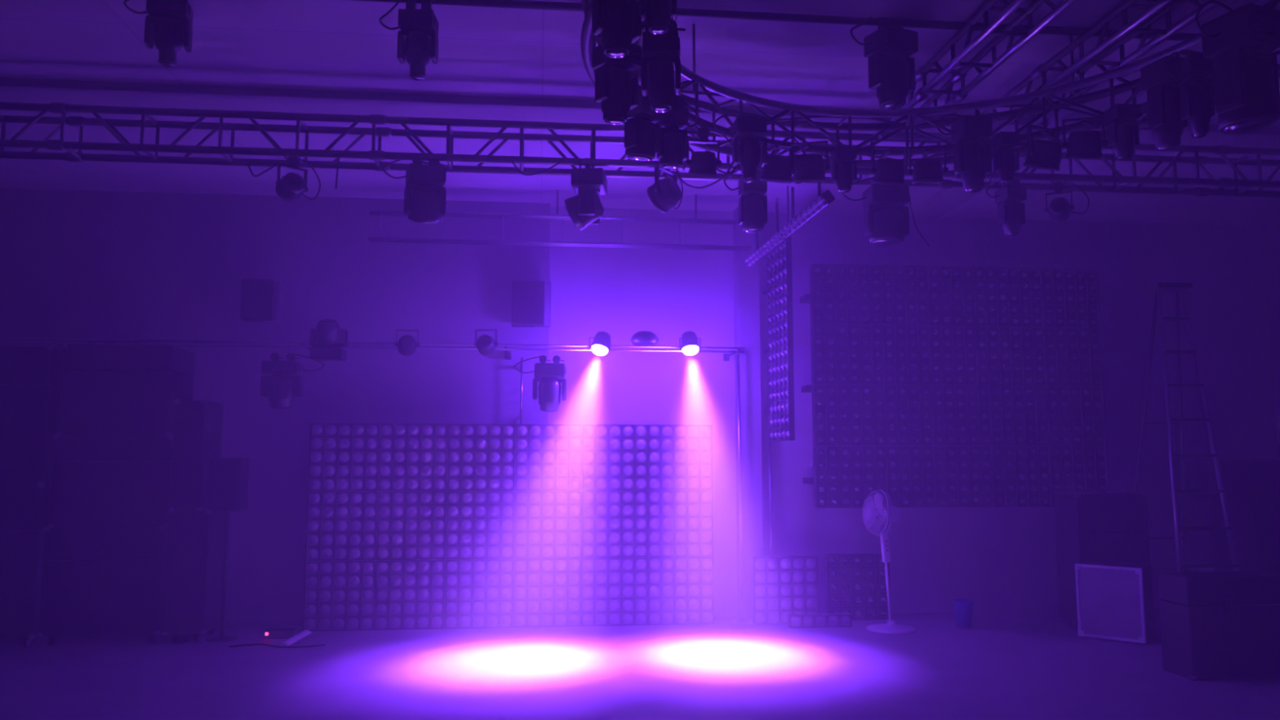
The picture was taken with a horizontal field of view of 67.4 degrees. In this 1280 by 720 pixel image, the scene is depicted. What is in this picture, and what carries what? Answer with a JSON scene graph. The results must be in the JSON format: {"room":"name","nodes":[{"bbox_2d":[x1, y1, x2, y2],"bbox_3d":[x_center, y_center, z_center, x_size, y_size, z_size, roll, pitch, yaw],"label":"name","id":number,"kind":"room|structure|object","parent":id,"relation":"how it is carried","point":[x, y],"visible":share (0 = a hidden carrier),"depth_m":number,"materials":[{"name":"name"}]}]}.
{"room":"stage lighting studio","nodes":[
{"label":"stage lighting studio","id":0,"kind":"room"},
{"bbox_2d":[0,187,550,616],"bbox_3d":[-3.526,0.443,9.074,5.284,4.000,0.320,1,-6,-6],"label":"wall","id":1,"kind":"structure","parent":0,"point":[74,264],"depth_m":9.00,"materials":[{"name":"paint"}]},
{"bbox_2d":[217,615,303,626],"bbox_3d":[-3.508,2.370,8.703,5.284,0.090,0.020,1,-6,-6],"label":"baseboard","id":2,"kind":"structure","parent":1,"relation":"attached to","point":[270,620],"depth_m":8.70,"materials":[{"name":"paint"}]},
{"bbox_2d":[240,278,282,321],"bbox_3d":[-3.489,-0.544,8.902,0.344,0.396,0.252,1,-6,-6],"label":"loudspeaker","id":3,"kind":"object","parent":1,"relation":"attached to","point":[259,296],"visible":1,"depth_m":8.78,"materials":[{"name":"black plastic"}]},
{"bbox_2d":[240,280,271,318],"bbox_3d":[-3.507,-0.557,8.782,0.260,0.356,0.016,1,-6,-6],"label":"grille","id":4,"kind":"object","parent":3,"relation":"attached to","point":[256,295],"depth_m":8.77,"materials":[{"name":"black metal"}]},
{"bbox_2d":[11,337,745,360],"bbox_3d":[-2.194,-0.085,8.734,6.250,0.070,0.737,1,-6,-6],"label":"rail","id":5,"kind":"object","parent":1,"relation":"attached to","point":[90,341],"visible":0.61,"depth_m":8.35,"materials":[{"name":"metal"}]},
{"bbox_2d":[260,352,324,408],"bbox_3d":[-2.978,0.179,8.238,0.511,0.483,0.226,1,-6,-6],"label":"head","id":6,"kind":"object","parent":5,"relation":"hanging from","point":[282,383],"visible":1,"depth_m":8.15},
{"bbox_2d":[309,318,347,360],"bbox_3d":[-2.691,-0.181,8.294,0.300,0.358,0.233,1,-6,-6],"label":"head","id":7,"kind":"object","parent":5,"relation":"hanging from","point":[331,342],"visible":1,"depth_m":8.23},
{"bbox_2d":[395,328,419,355],"bbox_3d":[-2.028,-0.151,8.369,0.209,0.225,0.158,2,-6,-16],"label":"light","id":8,"kind":"object","parent":5,"relation":"attached to","point":[406,344],"visible":1,"depth_m":8.32,"materials":[{"name":"black metal"}]},
{"bbox_2d":[474,329,497,355],"bbox_3d":[-1.351,-0.151,8.441,0.211,0.231,0.169,0,-6,4],"label":"light","id":9,"kind":"object","parent":5,"relation":"attached to","point":[486,344],"visible":1,"depth_m":8.39,"materials":[{"name":"black metal"}]},
{"bbox_2d":[514,355,566,412],"bbox_3d":[-0.879,0.208,8.456,0.462,0.502,0.219,1,-6,-6],"label":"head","id":10,"kind":"object","parent":5,"relation":"hanging from","point":[547,375],"visible":1,"depth_m":8.38},
{"bbox_2d":[589,331,610,355],"bbox_3d":[-0.343,-0.147,8.565,0.170,0.218,0.195,-6,-8,43],"label":"light","id":11,"kind":"object","parent":5,"relation":"on","point":[601,344],"visible":1,"depth_m":8.52,"materials":[{"name":"black plastic"}]},
{"bbox_2d":[679,331,701,355],"bbox_3d":[0.451,-0.149,8.647,0.180,0.217,0.180,-3,-7,30],"label":"light","id":12,"kind":"object","parent":5,"relation":"attached to","point":[689,340],"visible":1,"depth_m":8.60,"materials":[{"name":"black plastic"}]},
{"bbox_2d":[511,280,551,327],"bbox_3d":[-1.037,-0.527,9.159,0.365,0.445,0.252,1,-6,-6],"label":"loudspeaker","id":13,"kind":"object","parent":1,"relation":"attached to","point":[527,296],"visible":1,"depth_m":9.03,"materials":[{"name":"black plastic"}]},
{"bbox_2d":[512,280,542,324],"bbox_3d":[-1.055,-0.539,9.039,0.281,0.405,0.016,1,-6,-6],"label":"grille","id":14,"kind":"object","parent":13,"relation":"attached to","point":[527,295],"depth_m":9.03,"materials":[{"name":"black metal"}]},
{"bbox_2d":[0,608,1279,719],"bbox_3d":[0.796,2.021,4.195,13.300,0.150,10.550,1,-6,-6],"label":"floor","id":15,"kind":"structure","parent":0,"point":[1020,664],"depth_m":6.64,"materials":[{"name":"grey concrete"}]},
{"bbox_2d":[160,509,225,643],"bbox_3d":[-3.768,1.810,8.150,0.352,1.090,0.516,1,-6,-6],"label":"road case","id":16,"kind":"object","parent":15,"relation":"on","point":[195,540],"visible":0.98,"depth_m":7.93,"materials":[{"name":"laminate"}]},
{"bbox_2d":[168,399,222,511],"bbox_3d":[-3.808,0.821,8.259,0.272,0.940,0.496,1,-6,-6],"label":"road case","id":17,"kind":"object","parent":16,"relation":"on","point":[197,440],"visible":0.98,"depth_m":8.05,"materials":[{"name":"laminate"}]},
{"bbox_2d":[204,457,248,641],"bbox_3d":[-3.526,1.596,8.174,0.260,1.520,0.262,1,-6,-6],"label":"speaker","id":18,"kind":"object","parent":15,"relation":"on","point":[228,486],"visible":0.96,"depth_m":8.11},
{"bbox_2d":[208,459,239,509],"bbox_3d":[-3.514,1.051,8.107,0.230,0.420,0.014,1,-6,-6],"label":"grille","id":19,"kind":"object","parent":18,"relation":"attached to","point":[224,474],"depth_m":8.10,"materials":[{"name":"black metal"}]},
{"bbox_2d":[302,422,379,631],"bbox_3d":[-2.663,1.485,8.616,0.606,1.826,0.152,1,-6,-6],"label":"light","id":20,"kind":"object","parent":15,"relation":"on","point":[340,595],"depth_m":8.55,"materials":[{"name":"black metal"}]},
{"bbox_2d":[373,423,448,630],"bbox_3d":[-2.057,1.492,8.679,0.606,1.826,0.152,1,-6,-6],"label":"light","id":21,"kind":"object","parent":15,"relation":"on","point":[410,594],"depth_m":8.62,"materials":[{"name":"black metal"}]},
{"bbox_2d":[444,423,515,629],"bbox_3d":[-1.450,1.498,8.742,0.606,1.826,0.152,1,-6,-6],"label":"light","id":22,"kind":"object","parent":15,"relation":"on","point":[479,593],"depth_m":8.68,"materials":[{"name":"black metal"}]},
{"bbox_2d":[513,423,582,627],"bbox_3d":[-0.843,1.505,8.806,0.606,1.826,0.152,1,-6,-6],"label":"light","id":23,"kind":"object","parent":15,"relation":"on","point":[547,592],"depth_m":8.74,"materials":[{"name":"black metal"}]},
{"bbox_2d":[580,424,648,626],"bbox_3d":[-0.237,1.512,8.869,0.606,1.826,0.152,1,-6,-6],"label":"light","id":24,"kind":"object","parent":15,"relation":"on","point":[615,590],"depth_m":8.80,"materials":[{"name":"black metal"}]},
{"bbox_2d":[647,424,714,625],"bbox_3d":[0.370,1.518,8.933,0.606,1.826,0.152,1,-6,-6],"label":"light","id":25,"kind":"object","parent":15,"relation":"on","point":[681,588],"depth_m":8.87,"materials":[{"name":"black metal"}]},
{"bbox_2d":[733,355,751,623],"bbox_3d":[0.956,1.195,9.055,0.180,2.500,0.180,1,-6,-6],"label":"pole","id":26,"kind":"object","parent":15,"relation":"on","point":[742,620],"visible":1,"depth_m":9.03,"materials":[{"name":"metal"}]},
{"bbox_2d":[751,555,818,624],"bbox_3d":[1.338,2.129,8.911,0.606,0.606,0.152,1,-6,-6],"label":"light","id":27,"kind":"object","parent":15,"relation":"on","point":[781,586],"visible":0.94,"depth_m":8.85,"materials":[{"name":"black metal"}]},
{"bbox_2d":[786,613,852,628],"bbox_3d":[1.623,2.352,8.665,0.576,0.112,0.092,1,-6,-6],"label":"bar","id":28,"kind":"object","parent":15,"relation":"on","point":[821,620],"visible":1,"depth_m":8.63,"materials":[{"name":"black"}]},
{"bbox_2d":[823,553,890,620],"bbox_3d":[2.060,2.150,9.114,0.606,0.606,0.176,1,-6,-6],"label":"light","id":29,"kind":"object","parent":15,"relation":"on","point":[855,584],"visible":0.88,"depth_m":9.07,"materials":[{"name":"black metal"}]},
{"bbox_2d":[862,489,915,633],"bbox_3d":[2.233,1.783,8.603,0.430,1.236,0.430,1,-6,-6],"label":"pedestal fan","id":30,"kind":"object","parent":15,"relation":"on","point":[888,513],"visible":1,"depth_m":8.57,"materials":[{"name":"white plastic"}]},
{"bbox_2d":[952,599,973,628],"bbox_3d":[2.921,2.290,8.663,0.185,0.240,0.184,1,-6,-6],"label":"plastic bucket","id":31,"kind":"object","parent":15,"relation":"on","point":[963,608],"visible":1,"depth_m":8.60,"materials":[{"name":"plastic"}]},
{"bbox_2d":[1054,492,1155,626],"bbox_3d":[4.174,1.801,8.646,0.692,1.210,0.396,1,-6,-6],"label":"road case","id":32,"kind":"object","parent":15,"relation":"on","point":[1112,527],"visible":0.51,"depth_m":8.51,"materials":[{"name":"laminate"}]},
{"bbox_2d":[1075,561,1155,644],"bbox_3d":[4.023,2.047,8.137,0.524,0.615,0.306,-5,-8,42],"label":"crate","id":33,"kind":"object","parent":15,"relation":"on","point":[1115,601],"visible":1,"depth_m":8.02,"materials":[{"name":"laminate"}]},
{"bbox_2d":[1133,282,1239,572],"bbox_3d":[4.844,0.854,8.667,0.718,3.107,1.409,0,-6,4],"label":"stepladder","id":34,"kind":"object","parent":15,"relation":"on","point":[1158,288],"visible":0.77,"depth_m":8.56,"materials":[{"name":"metal"}]},
{"bbox_2d":[1157,570,1279,680],"bbox_3d":[4.305,1.871,6.813,1.112,0.710,0.336,1,-6,-6],"label":"road case","id":35,"kind":"object","parent":15,"relation":"on","point":[1215,624],"visible":1,"depth_m":6.65,"materials":[{"name":"laminate"}]},
{"bbox_2d":[1206,458,1279,571],"bbox_3d":[6.108,1.708,9.204,0.932,1.510,0.616,1,-6,-6],"label":"road case","id":36,"kind":"object","parent":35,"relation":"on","point":[1251,487],"visible":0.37,"depth_m":8.97,"materials":[{"name":"laminate"}]},
{"bbox_2d":[0,0,1279,226],"bbox_3d":[0.796,-2.107,4.626,13.300,0.150,10.550,1,-6,-6],"label":"ceiling","id":37,"kind":"structure","parent":0,"point":[327,45],"depth_m":6.36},
{"bbox_2d":[368,189,751,250],"bbox_3d":[-0.706,-1.320,8.914,3.520,0.526,0.102,1,-6,-6],"label":"truss","id":38,"kind":"object","parent":37,"relation":"hanging from","point":[373,212],"visible":0.87,"depth_m":8.88,"materials":[{"name":"metal"}]},
{"bbox_2d":[0,77,1279,148],"bbox_3d":[0.543,-1.752,7.013,12.900,0.060,0.440,1,-6,-6],"label":"ceiling beam","id":39,"kind":"structure","parent":37,"relation":"attached to","point":[11,90],"depth_m":6.63,"materials":[{"name":"metal"}]},
{"bbox_2d":[348,0,1197,40],"bbox_3d":[0.731,-1.906,5.230,12.900,0.120,0.044,1,-6,-6],"label":"ceiling beam","id":40,"kind":"structure","parent":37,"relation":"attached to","point":[518,4],"depth_m":5.22,"materials":[{"name":"black metal"}]},
{"bbox_2d":[123,0,193,67],"bbox_3d":[-2.445,-1.728,4.866,0.336,0.478,0.160,1,-6,-14],"label":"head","id":41,"kind":"object","parent":40,"relation":"hanging from","point":[168,24],"visible":1,"depth_m":4.83},
{"bbox_2d":[378,0,439,80],"bbox_3d":[-1.207,-1.701,5.007,0.324,0.492,0.160,0,-6,0],"label":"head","id":42,"kind":"object","parent":40,"relation":"hanging from","point":[418,36],"visible":1,"depth_m":4.96},
{"bbox_2d":[849,17,918,111],"bbox_3d":[1.319,-1.657,5.240,0.385,0.567,0.200,3,-7,-26],"label":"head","id":43,"kind":"object","parent":40,"relation":"hanging from","point":[887,50],"visible":0.91,"depth_m":5.20},
{"bbox_2d":[763,185,789,413],"bbox_3d":[1.300,-0.389,9.146,0.030,2.330,0.958,1,-6,-6],"label":"hanger","id":44,"kind":"object","parent":37,"relation":"hanging from","point":[765,291],"visible":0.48,"depth_m":8.79,"materials":[{"name":"black metal"}]},
{"bbox_2d":[767,236,792,313],"bbox_3d":[1.284,-0.777,8.891,0.063,0.606,0.606,1,-6,-9],"label":"light","id":45,"kind":"object","parent":44,"relation":"attached to","point":[780,282],"visible":0.98,"depth_m":8.80,"materials":[{"name":"black metal"}]},
{"bbox_2d":[768,303,793,377],"bbox_3d":[1.284,-0.171,8.828,0.063,0.606,0.606,1,-6,-9],"label":"light","id":46,"kind":"object","parent":44,"relation":"attached to","point":[780,331],"visible":0.99,"depth_m":8.74,"materials":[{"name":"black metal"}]},
{"bbox_2d":[768,371,795,441],"bbox_3d":[1.284,0.436,8.764,0.063,0.606,0.606,1,-6,-9],"label":"light","id":47,"kind":"object","parent":44,"relation":"attached to","point":[781,386],"visible":1,"depth_m":8.69,"materials":[{"name":"black metal"}]},
{"bbox_2d":[537,0,1279,33],"bbox_3d":[0.771,-1.941,4.853,12.900,0.132,0.540,1,-6,-6],"label":"ceiling beam","id":48,"kind":"structure","parent":37,"relation":"attached to","point":[1082,13],"depth_m":5.06,"materials":[{"name":"metal"}]},
{"bbox_2d":[877,0,1076,136],"bbox_3d":[1.895,-1.741,5.143,0.308,0.198,2.820,1,-6,-6],"label":"truss","id":49,"kind":"object","parent":48,"relation":"hanging from","point":[958,75],"visible":0.84,"depth_m":5.30,"materials":[{"name":"metal"}]},
{"bbox_2d":[980,0,1224,136],"bbox_3d":[2.596,-1.739,5.167,0.308,0.198,2.920,1,-6,-6],"label":"truss","id":50,"kind":"object","parent":48,"relation":"hanging from","point":[1141,24],"visible":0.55,"depth_m":5.22,"materials":[{"name":"metal"}]},
{"bbox_2d":[580,0,1279,168],"bbox_3d":[1.425,-1.718,4.434,3.388,0.664,3.388,-2,-6,22],"label":"truss","id":51,"kind":"object","parent":37,"relation":"hanging from","point":[588,41],"visible":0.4,"depth_m":5.66,"materials":[{"name":"metal"}]},
{"bbox_2d":[591,0,641,58],"bbox_3d":[-0.076,-1.295,3.521,0.190,0.380,0.141,3,-7,-26],"label":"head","id":52,"kind":"object","parent":51,"relation":"hanging from","point":[619,23],"visible":0.98,"depth_m":3.46},
{"bbox_2d":[591,43,641,125],"bbox_3d":[-0.092,-1.215,4.120,0.196,0.416,0.154,4,-7,-36],"label":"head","id":53,"kind":"object","parent":51,"relation":"hanging from","point":[616,82],"visible":0.79,"depth_m":4.07},
{"bbox_2d":[624,84,663,161],"bbox_3d":[0.011,-1.170,4.777,0.172,0.370,0.199,-6,-8,44],"label":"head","id":54,"kind":"object","parent":51,"relation":"hanging from","point":[642,133],"visible":0.85,"depth_m":4.70},
{"bbox_2d":[628,18,685,113],"bbox_3d":[0.052,-1.234,4.024,0.280,0.398,0.143,0,-6,4],"label":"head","id":55,"kind":"object","parent":51,"relation":"hanging from","point":[661,53],"visible":0.84,"depth_m":3.97},
{"bbox_2d":[639,0,676,35],"bbox_3d":[0.082,-1.337,3.496,0.165,0.302,0.108,0,-6,4],"label":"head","id":56,"kind":"object","parent":51,"relation":"hanging from","point":[657,13],"visible":1,"depth_m":3.46},
{"bbox_2d":[656,95,699,168],"bbox_3d":[0.200,-1.155,4.894,0.230,0.377,0.161,2,-6,-16],"label":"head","id":57,"kind":"object","parent":51,"relation":"hanging from","point":[673,137],"visible":0.9,"depth_m":4.82},
{"bbox_2d":[685,127,736,174],"bbox_3d":[0.404,-1.153,5.357,0.303,0.285,0.173,1,-6,-6],"label":"light","id":58,"kind":"object","parent":51,"relation":"hanging from","point":[700,162],"visible":0.99,"depth_m":5.31,"materials":[{"name":"black metal"}]},
{"bbox_2d":[713,114,767,183],"bbox_3d":[0.570,-1.177,5.371,0.296,0.389,0.201,-2,-6,17],"label":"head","id":59,"kind":"object","parent":51,"relation":"hanging from","point":[749,144],"visible":1,"depth_m":5.31},
{"bbox_2d":[759,137,805,183],"bbox_3d":[0.829,-1.144,5.503,0.302,0.303,0.237,0,-6,1],"label":"light","id":60,"kind":"object","parent":51,"relation":"hanging from","point":[778,169],"visible":0.83,"depth_m":5.41,"materials":[{"name":"black metal"}]},
{"bbox_2d":[789,140,830,182],"bbox_3d":[0.987,-1.149,5.593,0.240,0.275,0.239,-1,-6,14],"label":"light","id":61,"kind":"object","parent":51,"relation":"hanging from","point":[808,167],"visible":0.83,"depth_m":5.50,"materials":[{"name":"black metal"}]},
{"bbox_2d":[830,146,857,193],"bbox_3d":[1.190,-1.125,5.681,0.139,0.304,0.226,1,-6,-6],"label":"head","id":62,"kind":"object","parent":51,"relation":"hanging from","point":[843,166],"visible":1,"depth_m":5.59},
{"bbox_2d":[871,146,908,184],"bbox_3d":[1.478,-1.144,5.676,0.198,0.267,0.230,-5,-8,38],"label":"light","id":63,"kind":"object","parent":51,"relation":"hanging from","point":[886,171],"visible":1,"depth_m":5.59,"materials":[{"name":"black metal"}]},
{"bbox_2d":[907,146,948,185],"bbox_3d":[1.692,-1.149,5.649,0.220,0.263,0.210,4,-7,-36],"label":"light","id":64,"kind":"object","parent":51,"relation":"hanging from","point":[930,171],"visible":1,"depth_m":5.57,"materials":[{"name":"black metal"}]},
{"bbox_2d":[935,113,992,193],"bbox_3d":[1.865,-1.194,5.577,0.301,0.464,0.243,1,-6,-6],"label":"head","id":65,"kind":"object","parent":51,"relation":"hanging from","point":[972,153],"visible":1,"depth_m":5.49},
{"bbox_2d":[991,131,1019,183],"bbox_3d":[2.103,-1.147,5.507,0.174,0.297,0.201,1,-6,-6],"label":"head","id":66,"kind":"object","parent":51,"relation":"hanging from","point":[1006,157],"visible":1,"depth_m":5.42},
{"bbox_2d":[1022,124,1062,171],"bbox_3d":[2.253,-1.172,5.380,0.207,0.273,0.254,-2,-6,19],"label":"light","id":67,"kind":"object","parent":51,"relation":"hanging from","point":[1042,154],"visible":1,"depth_m":5.29,"materials":[{"name":"black metal"}]},
{"bbox_2d":[1062,115,1107,159],"bbox_3d":[2.410,-1.196,5.219,0.226,0.258,0.230,-1,-6,14],"label":"light","id":68,"kind":"object","parent":51,"relation":"hanging from","point":[1080,144],"visible":0.99,"depth_m":5.15,"materials":[{"name":"black metal"}]},
{"bbox_2d":[1103,103,1142,159],"bbox_3d":[2.566,-1.194,5.030,0.228,0.301,0.142,1,-6,-6],"label":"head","id":69,"kind":"object","parent":51,"relation":"hanging from","point":[1122,132],"visible":1,"depth_m":4.98},
{"bbox_2d":[1140,55,1188,151],"bbox_3d":[2.671,-1.263,4.795,0.252,0.447,0.176,2,-6,-16],"label":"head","id":70,"kind":"object","parent":51,"relation":"hanging from","point":[1163,101],"visible":0.73,"depth_m":4.73},
{"bbox_2d":[1164,51,1214,138],"bbox_3d":[2.690,-1.276,4.611,0.297,0.434,0.148,0,-6,4],"label":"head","id":71,"kind":"object","parent":51,"relation":"hanging from","point":[1196,92],"visible":0.95,"depth_m":4.57},
{"bbox_2d":[1195,0,1279,134],"bbox_3d":[2.638,-1.296,4.244,0.416,0.572,0.255,2,-6,-21],"label":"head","id":72,"kind":"object","parent":51,"relation":"hanging from","point":[1238,42],"visible":1,"depth_m":4.18},
{"bbox_2d":[908,31,1202,222],"bbox_3d":[3.089,-1.681,7.654,0.300,0.070,4.550,1,-6,-6],"label":"ceiling beam","id":73,"kind":"structure","parent":37,"relation":"attached to","point":[946,200],"depth_m":7.04,"materials":[{"name":"metal"}]},
{"bbox_2d":[733,205,763,619],"bbox_3d":[1.058,0.477,9.398,0.210,4.000,0.230,1,-6,-6],"label":"pillar","id":74,"kind":"structure","parent":0,"point":[746,278],"depth_m":9.30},
{"bbox_2d":[547,206,1278,616],"bbox_3d":[2.883,0.519,9.804,7.616,4.000,0.200,1,-6,-6],"label":"wall","id":75,"kind":"structure","parent":0,"point":[997,558],"depth_m":9.65,"materials":[{"name":"paint"}]},
{"bbox_2d":[808,263,871,324],"bbox_3d":[1.964,-0.637,9.415,0.586,0.586,0.176,1,-6,-6],"label":"light","id":76,"kind":"object","parent":75,"relation":"attached to","point":[840,294],"visible":1,"depth_m":9.37,"materials":[{"name":"black metal"}]},
{"bbox_2d":[810,324,873,385],"bbox_3d":[1.964,-0.051,9.354,0.586,0.586,0.176,1,-6,-6],"label":"light","id":77,"kind":"object","parent":75,"relation":"attached to","point":[841,353],"visible":1,"depth_m":9.30,"materials":[{"name":"black metal"}]},
{"bbox_2d":[811,384,875,445],"bbox_3d":[1.964,0.536,9.293,0.586,0.586,0.176,1,-6,-6],"label":"light","id":78,"kind":"object","parent":75,"relation":"attached to","point":[843,415],"visible":1,"depth_m":9.24,"materials":[{"name":"black plastic"}]},
{"bbox_2d":[812,445,875,507],"bbox_3d":[1.964,1.123,9.231,0.586,0.586,0.176,1,-6,-6],"label":"light","id":79,"kind":"object","parent":75,"relation":"attached to","point":[844,477],"visible":0.96,"depth_m":9.18,"materials":[{"name":"black plastic"}]},
{"bbox_2d":[870,265,930,325],"bbox_3d":[2.551,-0.631,9.476,0.586,0.586,0.176,1,-6,-6],"label":"light","id":80,"kind":"object","parent":75,"relation":"attached to","point":[900,295],"visible":1,"depth_m":9.42,"materials":[{"name":"black plastic"}]},
{"bbox_2d":[871,324,932,385],"bbox_3d":[2.551,-0.044,9.415,0.586,0.586,0.176,1,-6,-6],"label":"light","id":81,"kind":"object","parent":75,"relation":"attached to","point":[901,353],"visible":1,"depth_m":9.36,"materials":[{"name":"black plastic"}]},
{"bbox_2d":[873,385,933,445],"bbox_3d":[2.551,0.543,9.354,0.586,0.586,0.176,1,-6,-6],"label":"light","id":82,"kind":"object","parent":75,"relation":"attached to","point":[904,414],"visible":0.99,"depth_m":9.30,"materials":[{"name":"black plastic"}]},
{"bbox_2d":[875,446,936,507],"bbox_3d":[2.551,1.129,9.293,0.586,0.586,0.176,1,-6,-6],"label":"light","id":83,"kind":"object","parent":75,"relation":"attached to","point":[906,473],"visible":0.92,"depth_m":9.24,"materials":[{"name":"black plastic"}]},
{"bbox_2d":[928,266,987,326],"bbox_3d":[3.137,-0.625,9.538,0.586,0.586,0.176,1,-6,-6],"label":"light","id":84,"kind":"object","parent":75,"relation":"attached to","point":[957,296],"visible":1,"depth_m":9.48,"materials":[{"name":"black plastic"}]},
{"bbox_2d":[930,325,990,386],"bbox_3d":[3.137,-0.038,9.476,0.586,0.586,0.176,1,-6,-6],"label":"light","id":85,"kind":"object","parent":75,"relation":"attached to","point":[959,353],"visible":1,"depth_m":9.43,"materials":[{"name":"black plastic"}]},
{"bbox_2d":[932,385,992,445],"bbox_3d":[3.137,0.549,9.415,0.586,0.586,0.176,1,-6,-6],"label":"light","id":86,"kind":"object","parent":75,"relation":"attached to","point":[962,415],"visible":1,"depth_m":9.36,"materials":[{"name":"black plastic"}]},
{"bbox_2d":[933,446,994,507],"bbox_3d":[3.137,1.136,9.354,0.586,0.586,0.176,1,-6,-6],"label":"light","id":87,"kind":"object","parent":75,"relation":"attached to","point":[963,475],"visible":1,"depth_m":9.30,"materials":[{"name":"black plastic"}]},
{"bbox_2d":[985,267,1044,327],"bbox_3d":[3.724,-0.618,9.599,0.586,0.586,0.176,1,-6,-6],"label":"light","id":88,"kind":"object","parent":75,"relation":"attached to","point":[1015,296],"visible":1,"depth_m":9.55,"materials":[{"name":"black plastic"}]},
{"bbox_2d":[987,326,1047,386],"bbox_3d":[3.724,-0.032,9.538,0.586,0.586,0.176,1,-6,-6],"label":"light","id":89,"kind":"object","parent":75,"relation":"attached to","point":[1016,355],"visible":1,"depth_m":9.48,"materials":[{"name":"black plastic"}]},
{"bbox_2d":[990,386,1049,446],"bbox_3d":[3.724,0.555,9.477,0.586,0.586,0.176,1,-6,-6],"label":"light","id":90,"kind":"object","parent":75,"relation":"attached to","point":[1019,414],"visible":1,"depth_m":9.43,"materials":[{"name":"black plastic"}]},
{"bbox_2d":[992,446,1052,506],"bbox_3d":[3.724,1.142,9.415,0.586,0.586,0.176,1,-6,-6],"label":"light","id":91,"kind":"object","parent":75,"relation":"attached to","point":[1022,476],"visible":1,"depth_m":9.36,"materials":[{"name":"black plastic"}]},
{"bbox_2d":[1041,268,1100,328],"bbox_3d":[4.311,-0.612,9.660,0.586,0.586,0.176,1,-6,-6],"label":"light","id":92,"kind":"object","parent":75,"relation":"attached to","point":[1070,296],"visible":1,"depth_m":9.61,"materials":[{"name":"black plastic"}]},
{"bbox_2d":[1044,327,1103,386],"bbox_3d":[4.311,-0.025,9.599,0.586,0.586,0.176,1,-6,-6],"label":"light","id":93,"kind":"object","parent":75,"relation":"attached to","point":[1073,356],"visible":0.99,"depth_m":9.55,"materials":[{"name":"black plastic"}]},
{"bbox_2d":[1045,386,1106,446],"bbox_3d":[4.311,0.562,9.538,0.586,0.586,0.176,1,-6,-6],"label":"light","id":94,"kind":"object","parent":75,"relation":"attached to","point":[1076,415],"visible":1,"depth_m":9.48,"materials":[{"name":"black plastic"}]},
{"bbox_2d":[1049,446,1108,506],"bbox_3d":[4.311,1.149,9.477,0.586,0.586,0.176,1,-6,-6],"label":"light","id":95,"kind":"object","parent":75,"relation":"attached to","point":[1073,469],"visible":0.83,"depth_m":9.43,"materials":[{"name":"black plastic"}]},
{"bbox_2d":[1262,220,1279,460],"bbox_3d":[7.310,0.028,5.091,0.200,4.000,10.550,1,-6,-6],"label":"wall","id":96,"kind":"structure","parent":0,"point":[1271,232],"depth_m":10.12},
{"bbox_3d":[-5.718,-0.114,3.729,0.200,4.000,10.550,1,-6,-6],"label":"wall","id":97,"kind":"structure","parent":0,"visible":0},
{"bbox_2d":[0,102,1279,197],"bbox_3d":[0.572,-1.431,6.702,12.860,0.311,0.311,1,-6,-6],"label":"truss","id":98,"kind":"object","parent":97,"relation":"attached to","point":[379,155],"visible":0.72,"depth_m":6.47,"materials":[{"name":"metal"}]},
{"bbox_2d":[275,156,320,203],"bbox_3d":[-2.259,-1.191,6.378,0.186,0.316,0.324,-6,-8,44],"label":"light","id":99,"kind":"object","parent":98,"relation":"hanging from","point":[291,186],"visible":0.98,"depth_m":6.29,"materials":[{"name":"black metal"}]},
{"bbox_2d":[382,160,446,223],"bbox_3d":[-1.511,-1.136,6.409,0.412,0.468,0.248,2,-6,-21],"label":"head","id":100,"kind":"object","parent":98,"relation":"hanging from","point":[426,204],"visible":0.95,"depth_m":6.34},
{"bbox_2d":[564,157,607,231],"bbox_3d":[-0.379,-1.127,6.449,0.282,0.479,0.469,0,-6,4],"label":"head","id":101,"kind":"object","parent":98,"relation":"hanging from","point":[584,209],"visible":0.98,"depth_m":6.41},
{"bbox_2d":[646,164,683,213],"bbox_3d":[0.213,-1.192,6.658,0.224,0.373,0.401,-4,-7,34],"label":"light","id":102,"kind":"object","parent":98,"relation":"hanging from","point":[664,193],"visible":0.88,"depth_m":6.53,"materials":[{"name":"black metal"}]},
{"bbox_2d":[723,170,767,233],"bbox_3d":[0.736,-1.114,6.644,0.307,0.473,0.190,1,-6,-6],"label":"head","id":103,"kind":"object","parent":98,"relation":"hanging from","point":[753,205],"visible":0.83,"depth_m":6.58},
{"bbox_2d":[778,181,835,238],"bbox_3d":[1.196,-1.171,7.006,0.118,0.358,1.030,1,-6,-8],"label":"batten","id":104,"kind":"object","parent":98,"relation":"hanging from","point":[824,199],"visible":0.98,"depth_m":6.86,"materials":[{"name":"black metal"}]},
{"bbox_2d":[745,202,788,266],"bbox_3d":[1.053,-1.059,8.076,0.118,0.358,1.060,1,-6,-8],"label":"batten","id":105,"kind":"object","parent":104,"relation":"attached to","point":[776,239],"visible":1,"depth_m":7.92,"materials":[{"name":"black metal"}]},
{"bbox_2d":[841,177,909,245],"bbox_3d":[1.645,-1.050,6.733,0.461,0.488,0.238,1,-6,-6],"label":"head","id":106,"kind":"object","parent":98,"relation":"hanging from","point":[886,220],"visible":0.89,"depth_m":6.66},
{"bbox_2d":[985,179,1026,236],"bbox_3d":[2.605,-1.095,6.831,0.296,0.426,0.153,2,-6,-16],"label":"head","id":107,"kind":"object","parent":98,"relation":"hanging from","point":[1011,211],"visible":0.95,"depth_m":6.79},
{"bbox_2d":[1044,181,1089,222],"bbox_3d":[3.054,-1.138,6.870,0.294,0.288,0.154,-3,-7,24],"label":"light","id":108,"kind":"object","parent":98,"relation":"hanging from","point":[1059,210],"visible":1,"depth_m":6.85,"materials":[{"name":"black metal"}]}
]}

